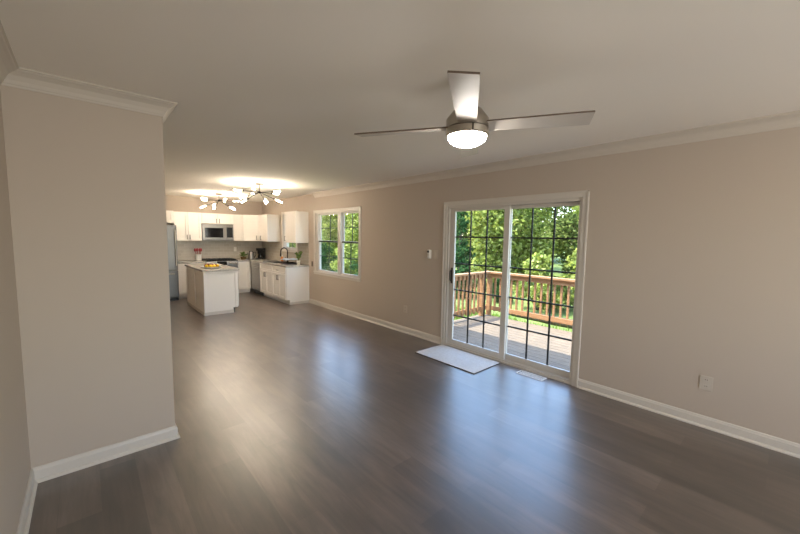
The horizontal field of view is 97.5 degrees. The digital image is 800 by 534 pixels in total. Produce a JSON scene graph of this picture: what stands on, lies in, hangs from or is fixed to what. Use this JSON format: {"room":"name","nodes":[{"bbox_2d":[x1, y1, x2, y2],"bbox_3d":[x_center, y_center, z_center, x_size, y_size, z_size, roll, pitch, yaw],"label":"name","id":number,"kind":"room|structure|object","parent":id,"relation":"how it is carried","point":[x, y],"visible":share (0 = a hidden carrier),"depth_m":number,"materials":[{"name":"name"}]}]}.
{"room":"empty living room","nodes":[
{"label":"empty living room","id":0,"kind":"room"},
{"bbox_2d":[0,90,30,533],"bbox_3d":[-0.177,0.350,-0.353,0.140,2.440,6.340,-4,7,-42],"label":"wall","id":1,"kind":"structure","parent":0,"point":[15,464],"depth_m":1.79,"materials":[{"name":"beige paint"}]},
{"bbox_2d":[0,21,18,84],"bbox_3d":[-0.122,-0.830,-0.328,0.085,0.092,6.200,-4,7,-42],"label":"crown molding","id":2,"kind":"structure","parent":1,"relation":"attached to","point":[8,63],"depth_m":1.79,"materials":[{"name":"beige paint"}]},
{"bbox_2d":[16,468,37,533],"bbox_3d":[-0.179,1.509,-0.144,0.026,0.096,6.200,-4,7,-42],"label":"baseboard","id":3,"kind":"structure","parent":1,"relation":"attached to","point":[29,499],"depth_m":1.90,"materials":[{"name":"beige paint"}]},
{"bbox_2d":[0,85,174,467],"bbox_3d":[-4.423,-0.174,4.933,0.892,2.440,7.240,-4,7,-42],"label":"wall","id":4,"kind":"structure","parent":0,"point":[86,180],"depth_m":2.25,"materials":[{"name":"beige paint"}]},
{"bbox_2d":[1,67,177,116],"bbox_3d":[-1.880,-1.075,2.190,0.837,0.092,0.085,-4,7,-42],"label":"crown molding","id":5,"kind":"structure","parent":4,"relation":"attached to","point":[22,78],"depth_m":2.15,"materials":[{"name":"beige paint"}]},
{"bbox_2d":[32,426,179,482],"bbox_3d":[-1.957,1.260,2.396,0.778,0.096,0.026,-4,7,-42],"label":"baseboard","id":6,"kind":"structure","parent":4,"relation":"attached to","point":[58,468],"depth_m":2.36,"materials":[{"name":"beige paint"}]},
{"bbox_2d":[162,104,177,125],"bbox_3d":[-3.966,-1.358,5.073,0.085,0.092,7.185,-4,7,-42],"label":"crown molding","id":7,"kind":"structure","parent":4,"relation":"attached to","point":[168,113],"depth_m":2.59,"materials":[{"name":"beige paint"}]},
{"bbox_2d":[165,195,261,288],"bbox_3d":[-5.218,-0.538,8.968,3.324,2.440,0.140,-4,7,-42],"label":"wall","id":8,"kind":"structure","parent":0,"point":[173,203],"depth_m":9.07,"materials":[{"name":"beige paint"}]},
{"bbox_2d":[166,210,173,222],"bbox_3d":[-5.691,-1.148,7.944,0.872,0.278,0.654,-4,7,-42],"label":"upper cabinet","id":9,"kind":"object","parent":8,"relation":"attached to","point":[169,214],"visible":0.17,"depth_m":7.97,"materials":[{"name":"beige paint"}]},
{"bbox_2d":[171,211,201,240],"bbox_3d":[-5.213,-0.991,8.571,0.583,0.686,0.384,-4,7,-42],"label":"upper cabinet","id":10,"kind":"object","parent":8,"relation":"attached to","point":[188,224],"visible":0.93,"depth_m":8.46,"materials":[{"name":"beige paint"}]},
{"bbox_2d":[201,213,232,224],"bbox_3d":[-4.718,-1.235,8.992,0.734,0.258,0.384,-4,7,-42],"label":"upper cabinet","id":11,"kind":"object","parent":8,"relation":"attached to","point":[206,218],"visible":0.98,"depth_m":8.85,"materials":[{"name":"beige paint"}]},
{"bbox_2d":[201,224,233,239],"bbox_3d":[-4.710,-0.891,9.006,0.724,0.408,0.409,-4,7,-42],"label":"microwave","id":12,"kind":"object","parent":11,"relation":"attached to","point":[209,231],"visible":0.98,"depth_m":8.87,"materials":[{"name":"metal"}]},
{"bbox_2d":[177,240,261,259],"bbox_3d":[-4.752,-0.475,9.293,2.203,0.528,0.008,-4,7,-42],"label":"backsplash","id":13,"kind":"structure","parent":8,"relation":"attached to","point":[211,249],"depth_m":9.22,"materials":[{"name":"tile"}]},
{"bbox_2d":[230,214,243,240],"bbox_3d":[-4.363,-1.046,9.354,0.255,0.686,0.349,-4,7,-42],"label":"upper cabinet","id":14,"kind":"object","parent":8,"relation":"attached to","point":[238,231],"visible":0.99,"depth_m":9.23,"materials":[{"name":"beige paint"}]},
{"bbox_2d":[243,215,257,240],"bbox_3d":[-3.950,-1.056,9.541,0.620,0.686,0.619,-4,7,-42],"label":"upper cabinet","id":15,"kind":"object","parent":8,"relation":"attached to","point":[250,222],"visible":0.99,"depth_m":9.31,"materials":[{"name":"beige paint"}]},
{"bbox_2d":[0,0,799,201],"bbox_3d":[-0.998,-1.383,3.615,4.356,0.300,13.580,-4,7,-42],"label":"ceiling","id":16,"kind":"structure","parent":0,"point":[275,94],"depth_m":1.89,"materials":[{"name":"white paint"}]},
{"bbox_2d":[200,194,238,209],"bbox_3d":[-4.118,-1.482,7.969,0.792,0.353,0.801,1,5,-3],"label":"ceiling light","id":17,"kind":"object","parent":16,"relation":"attached to","point":[218,200],"visible":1,"depth_m":7.94,"materials":[{"name":"white glass"}]},
{"bbox_2d":[234,183,281,203],"bbox_3d":[-2.510,-1.311,6.285,0.792,0.353,0.801,5,6,36],"label":"ceiling light","id":18,"kind":"object","parent":16,"relation":"attached to","point":[258,184],"visible":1,"depth_m":6.24,"materials":[{"name":"white glass"}]},
{"bbox_2d":[354,70,594,157],"bbox_3d":[0.379,-0.872,1.963,0.997,0.390,0.997,-2,6,-33],"label":"ceiling fan","id":19,"kind":"object","parent":16,"relation":"hanging from","point":[468,126],"visible":1,"depth_m":1.87,"materials":[{"name":"silver metal"}]},
{"bbox_2d":[29,289,799,533],"bbox_3d":[-1.038,1.256,3.845,4.356,0.120,13.580,-4,7,-42],"label":"floor","id":20,"kind":"structure","parent":0,"point":[304,418],"depth_m":2.48,"materials":[{"name":"brown wood"}]},
{"bbox_2d":[167,225,178,300],"bbox_3d":[-5.610,-0.097,7.988,0.832,1.720,0.817,-4,7,-42],"label":"refrigerator","id":21,"kind":"object","parent":20,"relation":"on","point":[171,229],"visible":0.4,"depth_m":7.93,"materials":[{"name":"grey metal"}]},
{"bbox_2d":[178,263,205,298],"bbox_3d":[-5.142,0.305,8.583,0.583,0.830,0.654,-4,7,-42],"label":"base cabinet","id":22,"kind":"object","parent":20,"relation":"on","point":[181,267],"visible":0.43,"depth_m":8.24,"materials":[{"name":"beige paint"}]},
{"bbox_2d":[178,260,205,263],"bbox_3d":[-5.145,-0.127,8.550,0.591,0.034,0.621,-4,7,-42],"label":"countertop","id":23,"kind":"structure","parent":22,"relation":"on","point":[180,261],"depth_m":8.42,"materials":[{"name":"stone"}]},
{"bbox_2d":[195,254,201,260],"bbox_3d":[-4.998,-0.235,8.697,0.140,0.158,0.140,-4,7,-42],"label":"utensil crock","id":24,"kind":"object","parent":23,"relation":"on","point":[198,257],"visible":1,"depth_m":8.65,"materials":[{"name":"white ceramic"}]},
{"bbox_2d":[185,263,238,315],"bbox_3d":[-3.925,0.416,7.311,0.672,0.865,1.565,-4,7,-42],"label":"kitchen island","id":25,"kind":"object","parent":20,"relation":"on","point":[210,291],"visible":0.94,"depth_m":6.80,"materials":[{"name":"beige paint"}]},
{"bbox_2d":[185,263,238,271],"bbox_3d":[-3.927,0.003,7.268,0.650,0.034,1.565,-4,7,-42],"label":"island countertop","id":26,"kind":"structure","parent":25,"relation":"on","point":[194,266],"depth_m":6.87,"materials":[{"name":"stone"}]},
{"bbox_2d":[202,258,237,267],"bbox_3d":[-4.626,0.229,8.992,0.728,0.885,0.704,-4,7,-42],"label":"range","id":27,"kind":"object","parent":20,"relation":"on","point":[232,262],"visible":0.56,"depth_m":8.81,"materials":[{"name":"metal"}]},
{"bbox_2d":[202,260,237,261],"bbox_3d":[-4.639,-0.180,8.977,0.728,0.018,0.648,-4,7,-42],"label":"cooktop","id":28,"kind":"object","parent":27,"relation":"in","point":[202,260],"depth_m":8.72,"materials":[{"name":"silver glass"}]},
{"bbox_2d":[238,261,250,292],"bbox_3d":[-4.263,0.247,9.391,0.327,0.830,0.619,-4,7,-42],"label":"base cabinet","id":29,"kind":"object","parent":20,"relation":"on","point":[244,272],"visible":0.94,"depth_m":9.18,"materials":[{"name":"beige paint"}]},
{"bbox_2d":[250,262,263,295],"bbox_3d":[-3.509,0.280,9.153,0.604,0.828,0.600,-4,7,-42],"label":"dishwasher","id":30,"kind":"object","parent":20,"relation":"on","point":[255,267],"visible":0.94,"depth_m":8.96,"materials":[{"name":"silver metal"}]},
{"bbox_2d":[260,263,275,299],"bbox_3d":[-3.050,0.330,8.648,0.596,0.830,0.755,-4,7,-42],"label":"base cabinet","id":31,"kind":"object","parent":20,"relation":"on","point":[265,269],"visible":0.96,"depth_m":8.46,"materials":[{"name":"beige paint"}]},
{"bbox_2d":[272,265,308,304],"bbox_3d":[-2.541,0.387,8.082,0.596,0.830,0.767,-4,7,-42],"label":"base cabinet","id":32,"kind":"object","parent":20,"relation":"on","point":[290,286],"visible":0.98,"depth_m":7.84,"materials":[{"name":"beige paint"}]},
{"bbox_2d":[236,258,309,267],"bbox_3d":[-3.315,-0.113,8.703,0.863,0.034,2.836,-4,7,-42],"label":"countertop","id":33,"kind":"structure","parent":32,"relation":"on","point":[247,259],"depth_m":8.23,"materials":[{"name":"stone"}]},
{"bbox_2d":[240,252,246,259],"bbox_3d":[-4.169,-0.309,9.350,0.190,0.216,0.234,-4,7,-42],"label":"potted plant","id":34,"kind":"object","parent":33,"relation":"on","point":[243,254],"visible":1,"depth_m":9.31,"materials":[{"name":"green plant"}]},
{"bbox_2d":[247,250,255,259],"bbox_3d":[-3.997,-0.330,9.443,0.190,0.247,0.205,-4,7,-42],"label":"kettle","id":35,"kind":"object","parent":33,"relation":"on","point":[251,256],"visible":1,"depth_m":9.39,"materials":[{"name":"metal"}]},
{"bbox_2d":[256,248,264,258],"bbox_3d":[-3.835,-0.372,9.652,0.180,0.300,0.218,1,5,-2],"label":"coffee maker","id":36,"kind":"object","parent":33,"relation":"on","point":[261,251],"visible":0.98,"depth_m":9.58,"materials":[{"name":"black plastic"}]},
{"bbox_2d":[264,261,284,262],"bbox_3d":[-3.021,-0.024,8.601,0.372,0.194,0.682,-4,7,-42],"label":"sink","id":37,"kind":"object","parent":33,"relation":"in","point":[264,261],"visible":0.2,"depth_m":8.84,"materials":[{"name":"metal"}]},
{"bbox_2d":[281,260,296,264],"bbox_3d":[-2.564,-0.120,8.173,0.300,0.093,0.340,-4,7,-42],"label":"dish rack","id":38,"kind":"object","parent":33,"relation":"on","point":[286,263],"visible":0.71,"depth_m":8.11,"materials":[{"name":"black metal"}]},
{"bbox_2d":[295,251,302,264],"bbox_3d":[-2.330,-0.223,8.073,0.176,0.321,0.189,1,5,2],"label":"potted plant","id":39,"kind":"object","parent":33,"relation":"on","point":[298,255],"visible":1,"depth_m":8.02,"materials":[{"name":"green plant"}]},
{"bbox_2d":[415,344,499,373],"bbox_3d":[0.717,1.159,4.489,0.530,0.014,0.950,-4,7,-42],"label":"door mat","id":40,"kind":"object","parent":20,"relation":"on","point":[465,361],"visible":1,"depth_m":4.42,"materials":[{"name":"grey fabric"}]},
{"bbox_2d":[516,370,546,380],"bbox_3d":[1.477,1.221,3.952,0.124,0.006,0.310,-4,7,-42],"label":"floor vent","id":41,"kind":"object","parent":20,"relation":"in","point":[525,373],"visible":1,"depth_m":3.94,"materials":[{"name":"white plastic"}]},
{"bbox_2d":[262,127,799,443],"bbox_3d":[0.552,-0.117,5.136,0.140,2.440,13.580,-4,7,-42],"label":"wall","id":42,"kind":"structure","parent":0,"point":[692,265],"depth_m":3.06,"materials":[{"name":"beige paint"}]},
{"bbox_2d":[258,214,279,241],"bbox_3d":[-3.443,-1.016,9.165,0.368,0.686,0.638,-4,7,-42],"label":"upper cabinet","id":43,"kind":"object","parent":42,"relation":"attached to","point":[268,224],"visible":1,"depth_m":8.97,"materials":[{"name":"beige paint"}]},
{"bbox_2d":[262,241,308,264],"bbox_3d":[-2.998,-0.402,8.983,0.008,0.488,2.802,-4,7,-42],"label":"backsplash","id":44,"kind":"structure","parent":42,"relation":"attached to","point":[272,249],"depth_m":9.03,"materials":[{"name":"tile"}]},
{"bbox_2d":[281,211,296,252],"bbox_3d":[-2.683,-0.872,8.685,0.170,0.994,0.864,-4,7,-42],"label":"window","id":45,"kind":"structure","parent":42,"relation":"in","point":[285,244],"depth_m":8.89,"materials":[{"name":"beige paint"}]},
{"bbox_2d":[284,211,308,242],"bbox_3d":[-2.381,-0.904,7.999,0.348,0.698,0.575,-4,7,-42],"label":"upper cabinet","id":46,"kind":"object","parent":42,"relation":"attached to","point":[296,223],"visible":1,"depth_m":7.83,"materials":[{"name":"beige paint"}]},
{"bbox_2d":[313,206,360,281],"bbox_3d":[-1.284,-0.478,7.100,0.108,1.386,1.779,-4,7,-42],"label":"window","id":47,"kind":"structure","parent":42,"relation":"in","point":[341,212],"depth_m":6.97,"materials":[{"name":"beige paint"}]},
{"bbox_2d":[320,251,337,270],"bbox_3d":[-1.488,-0.222,7.361,0.010,0.608,0.749,-4,7,-42],"label":"grille","id":48,"kind":"object","parent":47,"relation":"attached to","point":[329,256],"depth_m":7.44,"materials":[{"name":"black"}]},
{"bbox_2d":[344,213,358,241],"bbox_3d":[-0.913,-0.753,6.728,0.010,0.545,0.544,-4,7,-42],"label":"grille","id":49,"kind":"object","parent":47,"relation":"attached to","point":[352,227],"depth_m":6.75,"materials":[{"name":"black"}]},
{"bbox_2d":[309,298,439,343],"bbox_3d":[-0.745,0.917,6.538,0.026,0.096,3.995,-4,7,-42],"label":"baseboard","id":50,"kind":"structure","parent":42,"relation":"attached to","point":[416,333],"depth_m":6.06,"materials":[{"name":"beige paint"}]},
{"bbox_2d":[427,250,430,258],"bbox_3d":[0.423,-0.189,5.141,0.038,0.134,0.064,-4,7,-42],"label":"remote","id":51,"kind":"object","parent":42,"relation":"attached to","point":[428,251],"visible":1,"depth_m":5.13,"materials":[{"name":"white plastic"}]},
{"bbox_2d":[440,190,589,386],"bbox_3d":[1.282,0.172,4.314,0.172,2.027,1.899,-4,7,-42],"label":"door","id":52,"kind":"structure","parent":42,"relation":"in","point":[554,200],"depth_m":4.22,"materials":[{"name":"beige paint"}]},
{"bbox_2d":[453,210,502,347],"bbox_3d":[1.012,0.158,4.599,0.012,1.780,0.756,-4,7,-42],"label":"grille","id":53,"kind":"object","parent":52,"relation":"attached to","point":[466,343],"depth_m":4.64,"materials":[{"name":"black metal"}]},
{"bbox_2d":[507,207,577,364],"bbox_3d":[1.603,0.218,4.011,0.012,1.780,0.778,-4,7,-42],"label":"grille","id":54,"kind":"object","parent":52,"relation":"attached to","point":[550,303],"depth_m":4.06,"materials":[{"name":"black metal"}]},
{"bbox_2d":[311,110,799,197],"bbox_3d":[1.519,-1.166,3.810,0.085,0.092,10.200,-4,7,-42],"label":"crown molding","id":55,"kind":"structure","parent":42,"relation":"attached to","point":[789,119],"depth_m":3.27,"materials":[{"name":"beige paint"}]},
{"bbox_2d":[577,378,799,457],"bbox_3d":[3.377,1.379,1.951,0.026,0.096,4.585,-4,7,-42],"label":"baseboard","id":56,"kind":"structure","parent":42,"relation":"attached to","point":[774,443],"depth_m":2.93,"materials":[{"name":"beige paint"}]},
{"bbox_2d":[699,375,713,391],"bbox_3d":[2.523,0.958,2.890,0.009,0.118,0.084,-4,7,-42],"label":"power outlet","id":57,"kind":"object","parent":42,"relation":"attached to","point":[706,383],"visible":1,"depth_m":2.89,"materials":[{"name":"beige plastic"}]},
{"label":"outside","id":58,"kind":"structure","parent":0,"visible":0},
{"bbox_2d":[334,252,573,331],"bbox_3d":[5.916,-1.062,30.827,42.077,1.356,66.000,-4,7,-42],"label":"lawn","id":59,"kind":"structure","parent":58,"point":[556,267],"depth_m":11.08,"materials":[{"name":"green plant"}]},
{"bbox_2d":[289,217,326,247],"bbox_3d":[-7.562,-2.691,27.711,3.873,4.876,4.005,0,5,-15],"label":"leafy tree","id":60,"kind":"object","parent":59,"relation":"on","point":[290,244],"visible":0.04,"depth_m":26.99,"materials":[{"name":"green plant"}]},
{"bbox_2d":[321,242,337,271],"bbox_3d":[-4.378,-0.536,20.408,1.699,1.986,1.816,1,5,5],"label":"leafy shrub","id":61,"kind":"object","parent":59,"relation":"on","point":[324,260],"visible":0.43,"depth_m":20.29,"materials":[{"name":"green plant"}]},
{"bbox_2d":[322,214,357,264],"bbox_3d":[-4.348,-2.633,24.471,3.772,5.460,3.789,2,5,15],"label":"leafy tree","id":62,"kind":"object","parent":59,"relation":"on","point":[334,219],"visible":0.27,"depth_m":23.48,"materials":[{"name":"green plant"}]},
{"bbox_2d":[328,243,357,274],"bbox_3d":[-2.790,-0.320,18.352,1.793,1.952,1.937,2,5,8],"label":"leafy shrub","id":63,"kind":"object","parent":59,"relation":"on","point":[347,253],"visible":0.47,"depth_m":17.99,"materials":[{"name":"green plant"}]},
{"bbox_2d":[345,213,358,258],"bbox_3d":[-1.737,-2.336,21.011,4.034,5.270,3.855,5,6,38],"label":"leafy tree","id":64,"kind":"object","parent":59,"relation":"on","point":[348,234],"visible":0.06,"depth_m":20.15,"materials":[{"name":"green plant"}]},
{"bbox_2d":[349,260,357,274],"bbox_3d":[-1.459,-0.133,16.479,1.700,1.986,1.817,2,5,12],"label":"leafy shrub","id":65,"kind":"object","parent":59,"relation":"on","point":[354,263],"visible":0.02,"depth_m":16.18,"materials":[{"name":"green plant"}]},
{"bbox_2d":[456,221,473,256],"bbox_3d":[5.519,-4.088,30.347,5.422,6.826,5.607,-2,6,-32],"label":"leafy tree","id":66,"kind":"object","parent":59,"relation":"on","point":[464,234],"visible":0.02,"depth_m":28.79,"materials":[{"name":"green plant"}]},
{"bbox_2d":[455,211,477,298],"bbox_3d":[2.167,-1.026,12.726,1.445,4.584,1.440,-1,5,-23],"label":"evergreen tree","id":67,"kind":"object","parent":59,"relation":"on","point":[462,223],"visible":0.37,"depth_m":12.50,"materials":[{"name":"green plant"}]},
{"bbox_2d":[462,208,537,264],"bbox_3d":[5.693,-2.853,20.892,4.840,6.325,4.626,3,5,19],"label":"leafy tree","id":68,"kind":"object","parent":59,"relation":"on","point":[472,239],"visible":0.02,"depth_m":20.52,"materials":[{"name":"green plant"}]},
{"bbox_2d":[486,278,513,303],"bbox_3d":[3.370,0.785,11.814,0.850,0.993,0.908,0,5,-13],"label":"leafy shrub","id":69,"kind":"object","parent":59,"relation":"on","point":[498,279],"visible":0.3,"depth_m":11.67,"materials":[{"name":"green plant"}]},
{"bbox_2d":[462,207,557,285],"bbox_3d":[4.248,-1.629,14.713,3.772,5.460,3.789,0,5,-8],"label":"leafy tree","id":70,"kind":"object","parent":59,"relation":"on","point":[520,223],"visible":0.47,"depth_m":13.93,"materials":[{"name":"green plant"}]},
{"bbox_2d":[453,314,571,370],"bbox_3d":[2.552,1.569,5.027,2.497,0.600,5.020,-4,7,-42],"label":"deck","id":71,"kind":"object","parent":59,"relation":"on","point":[559,349],"visible":0.24,"depth_m":5.79,"materials":[{"name":"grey wood"}]},
{"bbox_2d":[454,271,489,317],"bbox_3d":[0.941,0.620,6.753,2.462,0.939,0.140,-4,7,-42],"label":"deck railing","id":72,"kind":"object","parent":71,"relation":"on","point":[480,276],"visible":0.38,"depth_m":7.13,"materials":[{"name":"brown wood"}]},
{"bbox_2d":[485,271,574,325],"bbox_3d":[3.497,0.876,5.874,0.140,1.220,4.920,-4,7,-42],"label":"deck railing","id":73,"kind":"object","parent":71,"relation":"attached to","point":[536,279],"visible":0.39,"depth_m":6.85,"materials":[{"name":"brown wood"}]},
{"bbox_2d":[454,304,571,331],"bbox_3d":[2.281,1.357,8.921,1.846,0.254,9.236,-4,7,-42],"label":"tufts","id":74,"kind":"object","parent":59,"relation":"on","point":[456,317],"visible":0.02,"depth_m":9.14,"materials":[{"name":"green plant"}]},
{"bbox_2d":[509,309,572,328],"bbox_3d":[3.962,1.366,8.820,0.310,0.240,2.811,-4,7,-42],"label":"rail","id":75,"kind":"object","parent":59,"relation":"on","point":[530,318],"visible":0.25,"depth_m":8.95,"materials":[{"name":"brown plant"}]},
{"bbox_2d":[513,251,574,311],"bbox_3d":[4.294,0.487,10.506,1.937,1.952,1.793,-4,7,-42],"label":"leafy shrub","id":76,"kind":"object","parent":59,"relation":"on","point":[541,261],"visible":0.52,"depth_m":10.29,"materials":[{"name":"green plant"}]},
{"bbox_2d":[522,207,571,257],"bbox_3d":[10.150,-3.934,25.515,5.647,7.379,5.397,-1,5,-21],"label":"leafy tree","id":77,"kind":"object","parent":59,"relation":"on","point":[537,214],"visible":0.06,"depth_m":24.56,"materials":[{"name":"green plant"}]},
{"bbox_2d":[534,206,578,275],"bbox_3d":[9.139,-2.196,16.756,4.806,5.851,4.648,4,6,32],"label":"leafy tree","id":78,"kind":"object","parent":59,"relation":"on","point":[566,227],"visible":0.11,"depth_m":16.21,"materials":[{"name":"green plant"}]},
{"bbox_2d":[563,206,579,290],"bbox_3d":[7.250,-1.302,11.158,3.855,5.270,4.034,1,5,-3],"label":"leafy tree","id":79,"kind":"object","parent":59,"relation":"on","point":[572,260],"visible":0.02,"depth_m":11.38,"materials":[{"name":"green plant"}]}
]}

